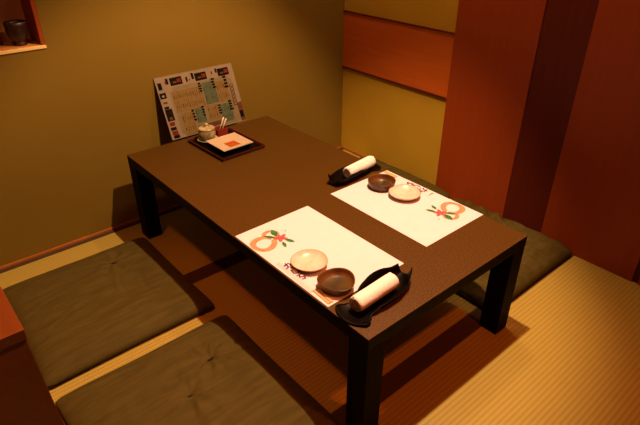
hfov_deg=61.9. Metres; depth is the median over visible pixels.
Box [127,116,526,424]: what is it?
table
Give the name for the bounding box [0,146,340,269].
baseboard
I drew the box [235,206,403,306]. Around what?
placemat
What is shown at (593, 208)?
wall panel
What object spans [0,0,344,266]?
wall
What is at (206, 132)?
pot
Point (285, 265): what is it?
chopsticks
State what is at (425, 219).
placemat
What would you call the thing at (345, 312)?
tray
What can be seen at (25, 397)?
wall
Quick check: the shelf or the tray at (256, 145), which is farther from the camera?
the tray at (256, 145)
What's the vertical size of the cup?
0.075 m
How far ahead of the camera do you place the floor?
1.65 m
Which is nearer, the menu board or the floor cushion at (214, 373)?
the floor cushion at (214, 373)
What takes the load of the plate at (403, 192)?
on the placemat at (425, 219)
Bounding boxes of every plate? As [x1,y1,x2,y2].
[290,249,327,271]
[388,184,420,200]
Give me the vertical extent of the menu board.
0.230 m
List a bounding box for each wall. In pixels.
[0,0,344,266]
[0,286,63,424]
[341,0,458,184]
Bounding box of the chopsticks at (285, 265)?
[276,259,332,303]
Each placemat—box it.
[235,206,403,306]
[331,170,482,246]
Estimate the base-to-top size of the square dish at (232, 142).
0.024 m
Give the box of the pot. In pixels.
[197,123,217,142]
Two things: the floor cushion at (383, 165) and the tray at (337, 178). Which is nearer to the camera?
the tray at (337, 178)
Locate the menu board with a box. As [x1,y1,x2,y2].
[153,63,245,140]
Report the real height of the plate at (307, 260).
0.017 m
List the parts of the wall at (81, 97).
sill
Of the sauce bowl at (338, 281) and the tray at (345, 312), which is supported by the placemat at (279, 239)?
the sauce bowl at (338, 281)
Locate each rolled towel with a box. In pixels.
[343,156,375,177]
[349,272,398,311]
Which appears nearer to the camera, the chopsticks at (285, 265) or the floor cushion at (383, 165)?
the chopsticks at (285, 265)
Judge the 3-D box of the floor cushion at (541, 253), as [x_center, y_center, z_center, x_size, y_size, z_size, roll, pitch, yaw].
[0.591,0.110,2.062,0.528,0.088,0.551,-24,38,-34]
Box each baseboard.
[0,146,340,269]
[341,146,363,156]
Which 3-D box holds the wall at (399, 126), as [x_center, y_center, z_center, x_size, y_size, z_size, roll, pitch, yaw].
[1.173,-0.670,1.429,0.120,2.080,3.100,-24,38,-34]
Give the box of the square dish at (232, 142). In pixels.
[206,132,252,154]
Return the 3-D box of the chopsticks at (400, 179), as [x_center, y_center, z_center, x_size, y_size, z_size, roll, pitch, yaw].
[0.296,-0.103,1.817,0.033,0.004,0.213,-22,37,-33]
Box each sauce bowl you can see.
[317,267,354,295]
[368,174,395,191]
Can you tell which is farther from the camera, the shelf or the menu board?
the menu board
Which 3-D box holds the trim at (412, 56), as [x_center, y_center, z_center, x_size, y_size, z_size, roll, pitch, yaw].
[0.328,-0.728,2.424,0.009,0.276,0.656,-24,38,-34]
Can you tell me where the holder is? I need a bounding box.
[215,117,227,136]
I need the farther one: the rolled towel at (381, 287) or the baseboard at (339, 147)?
the baseboard at (339, 147)
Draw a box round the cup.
[3,19,27,45]
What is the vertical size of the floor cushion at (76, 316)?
0.057 m
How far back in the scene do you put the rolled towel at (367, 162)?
1.85 m
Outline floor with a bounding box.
[0,148,639,424]
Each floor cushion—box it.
[2,237,213,386]
[55,315,339,424]
[360,156,449,198]
[453,198,571,306]
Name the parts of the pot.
lid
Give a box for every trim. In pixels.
[342,10,454,99]
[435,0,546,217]
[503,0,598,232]
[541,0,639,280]
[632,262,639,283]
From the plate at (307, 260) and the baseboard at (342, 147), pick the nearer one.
the plate at (307, 260)
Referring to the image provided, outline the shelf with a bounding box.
[0,39,44,50]
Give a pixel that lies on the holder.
(221, 130)
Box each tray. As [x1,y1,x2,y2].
[187,127,264,161]
[328,164,380,184]
[335,263,412,325]
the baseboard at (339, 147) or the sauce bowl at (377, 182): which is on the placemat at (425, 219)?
the sauce bowl at (377, 182)
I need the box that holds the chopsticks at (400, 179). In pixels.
[384,171,432,195]

